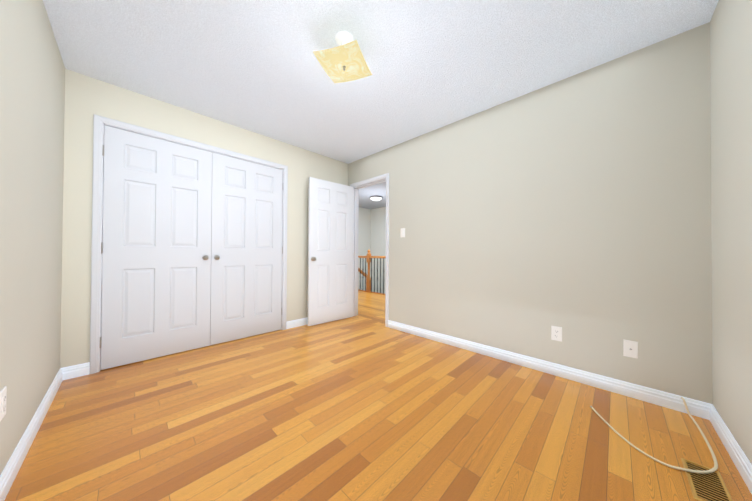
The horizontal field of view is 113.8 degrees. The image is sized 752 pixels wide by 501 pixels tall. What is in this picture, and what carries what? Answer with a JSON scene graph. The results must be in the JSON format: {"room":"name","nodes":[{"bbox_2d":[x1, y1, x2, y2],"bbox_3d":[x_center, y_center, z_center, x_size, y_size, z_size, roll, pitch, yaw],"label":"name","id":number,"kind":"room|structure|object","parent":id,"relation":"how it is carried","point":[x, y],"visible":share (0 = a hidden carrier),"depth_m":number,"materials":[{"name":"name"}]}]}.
{"room":"empty bedroom","nodes":[
{"label":"empty bedroom","id":0,"kind":"room"},
{"bbox_2d":[0,0,64,474],"bbox_3d":[-1.236,-0.214,0.646,3.750,2.440,0.120,0,-1,44],"label":"wall","id":1,"kind":"structure","parent":0,"point":[32,89],"depth_m":1.25,"materials":[{"name":"paint"}]},
{"bbox_2d":[0,386,6,420],"bbox_3d":[-1.514,0.622,0.995,0.072,0.118,0.007,0,-1,44],"label":"outlet","id":2,"kind":"object","parent":1,"relation":"attached to","point":[3,394],"visible":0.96,"depth_m":0.99,"materials":[{"name":"white plastic"}]},
{"bbox_2d":[0,367,67,500],"bbox_3d":[-1.196,0.958,0.683,3.510,0.096,0.014,0,-1,44],"label":"baseboard","id":3,"kind":"structure","parent":1,"relation":"attached to","point":[7,477],"depth_m":1.23,"materials":[{"name":"white paint"}]},
{"bbox_2d":[60,69,347,367],"bbox_3d":[-1.496,-0.195,2.976,0.120,2.440,2.850,0,-1,44],"label":"wall","id":4,"kind":"structure","parent":0,"point":[87,98],"depth_m":2.13,"materials":[{"name":"paint"}]},
{"bbox_2d":[100,125,211,369],"bbox_3d":[-2.034,-0.025,2.335,0.084,2.068,0.786,0,-1,44],"label":"closet door","id":5,"kind":"structure","parent":4,"relation":"in","point":[156,253],"depth_m":2.30,"materials":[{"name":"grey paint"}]},
{"bbox_2d":[89,114,287,373],"bbox_3d":[-1.803,-0.032,2.662,0.122,2.105,1.600,0,-1,44],"label":"door frame","id":6,"kind":"structure","parent":4,"relation":"attached to","point":[102,218],"depth_m":2.09,"materials":[{"name":"white paint"}]},
{"bbox_2d":[210,152,282,344],"bbox_3d":[-1.483,-0.017,2.900,0.084,2.068,0.786,0,-1,44],"label":"closet door","id":7,"kind":"structure","parent":4,"relation":"in","point":[246,254],"depth_m":2.86,"materials":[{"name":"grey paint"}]},
{"bbox_2d":[286,317,307,328],"bbox_3d":[-0.811,0.986,3.566,0.030,0.096,1.026,0,-1,44],"label":"baseboard","id":8,"kind":"structure","parent":4,"relation":"attached to","point":[299,322],"depth_m":3.30,"materials":[{"name":"white paint"}]},
{"bbox_2d":[358,207,370,289],"bbox_3d":[-1.288,1.143,7.033,0.120,5.040,3.030,0,-1,44],"label":"wall","id":9,"kind":"structure","parent":0,"point":[364,233],"depth_m":7.86,"materials":[{"name":"paint"}]},
{"bbox_2d":[4,291,751,500],"bbox_3d":[-0.498,1.083,3.234,6.320,0.100,4.880,0,-1,44],"label":"floor","id":10,"kind":"structure","parent":0,"point":[355,408],"depth_m":1.38,"materials":[{"name":"brown wood"}]},
{"bbox_2d":[358,249,385,294],"bbox_3d":[0.013,0.565,6.134,3.000,1.194,0.190,0,-1,44],"label":"stair railing","id":11,"kind":"object","parent":10,"relation":"on","point":[368,281],"visible":0.38,"depth_m":6.21,"materials":[{"name":"brown wood"}]},
{"bbox_2d":[590,397,717,473],"bbox_3d":[1.583,0.981,1.450,0.474,0.094,0.702,0,-1,44],"label":"cord","id":12,"kind":"object","parent":10,"relation":"on","point":[714,468],"visible":0.98,"depth_m":1.24,"materials":[{"name":"beige plastic"}]},
{"bbox_2d":[681,458,732,500],"bbox_3d":[1.449,1.021,1.071,0.114,0.005,0.277,0,-1,44],"label":"floor vent","id":13,"kind":"object","parent":10,"relation":"in","point":[709,487],"visible":0.94,"depth_m":1.07,"materials":[{"name":"gold metal"}]},
{"bbox_2d":[370,207,385,293],"bbox_3d":[1.644,1.152,6.370,5.240,5.040,0.120,0,-1,44],"label":"wall","id":14,"kind":"structure","parent":0,"point":[378,231],"depth_m":7.83,"materials":[{"name":"paint"}]},
{"bbox_2d":[43,0,718,208],"bbox_3d":[-0.053,-1.450,3.785,6.440,0.100,6.240,0,-1,44],"label":"ceiling","id":15,"kind":"structure","parent":0,"point":[255,66],"depth_m":1.76,"materials":[{"name":"white paint"}]},
{"bbox_2d":[313,31,371,82],"bbox_3d":[-0.213,-1.314,1.647,0.296,0.212,0.296,0,-1,17],"label":"ceiling light","id":16,"kind":"object","parent":15,"relation":"attached to","point":[344,61],"visible":1,"depth_m":1.61,"materials":[{"name":"glass"},{"name":"brushed nickel"}]},
{"bbox_2d":[370,195,382,200],"bbox_3d":[0.003,-1.325,6.274,0.340,0.104,0.340,0,-1,44],"label":"light","id":17,"kind":"object","parent":15,"relation":"attached to","point":[376,198],"visible":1,"depth_m":6.17,"materials":[{"name":"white glass"}]},
{"bbox_2d":[348,22,712,403],"bbox_3d":[-0.122,-0.181,3.710,6.200,2.440,0.120,0,-1,44],"label":"wall","id":18,"kind":"structure","parent":0,"point":[577,208],"depth_m":1.94,"materials":[{"name":"paint"}]},
{"bbox_2d":[350,173,388,326],"bbox_3d":[-0.083,-0.007,3.656,0.824,2.092,0.140,0,-1,44],"label":"door frame","id":19,"kind":"structure","parent":18,"relation":"attached to","point":[355,248],"depth_m":3.77,"materials":[{"name":"white paint"}]},
{"bbox_2d":[307,177,352,325],"bbox_3d":[-0.637,0.016,3.582,0.754,2.023,0.151,1,-1,-43],"label":"hall door","id":20,"kind":"structure","parent":19,"relation":"attached to","point":[330,251],"depth_m":3.53,"materials":[{"name":"white paint"}]},
{"bbox_2d":[401,228,404,236],"bbox_3d":[0.343,-0.229,3.163,0.072,0.118,0.011,0,-1,44],"label":"light switch","id":21,"kind":"object","parent":18,"relation":"attached to","point":[402,232],"visible":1,"depth_m":3.16,"materials":[{"name":"white plastic"}]},
{"bbox_2d":[388,320,703,417],"bbox_3d":[1.093,0.986,2.412,2.593,0.096,0.014,0,-1,44],"label":"baseboard","id":22,"kind":"structure","parent":18,"relation":"attached to","point":[661,398],"depth_m":1.95,"materials":[{"name":"white paint"}]},
{"bbox_2d":[551,325,561,341],"bbox_3d":[1.494,0.687,2.027,0.072,0.118,0.007,0,-1,44],"label":"outlet","id":23,"kind":"object","parent":18,"relation":"attached to","point":[556,333],"visible":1,"depth_m":2.03,"materials":[{"name":"white plastic"}]},
{"bbox_2d":[623,339,637,358],"bbox_3d":[1.796,0.696,1.728,0.072,0.118,0.014,0,-1,44],"label":"outlet","id":24,"kind":"object","parent":18,"relation":"attached to","point":[630,348],"visible":1,"depth_m":1.73,"materials":[{"name":"white plastic"}]},
{"bbox_2d":[710,0,751,463],"bbox_3d":[1.141,-0.203,0.482,0.120,2.440,2.970,0,-1,44],"label":"wall","id":25,"kind":"structure","parent":0,"point":[731,112],"depth_m":1.23,"materials":[{"name":"paint"}]},
{"bbox_2d":[704,402,751,493],"bbox_3d":[1.056,0.968,0.486,0.014,0.096,2.820,0,-1,44],"label":"baseboard","id":26,"kind":"structure","parent":25,"relation":"attached to","point":[736,453],"depth_m":1.22,"materials":[{"name":"white paint"}]}
]}

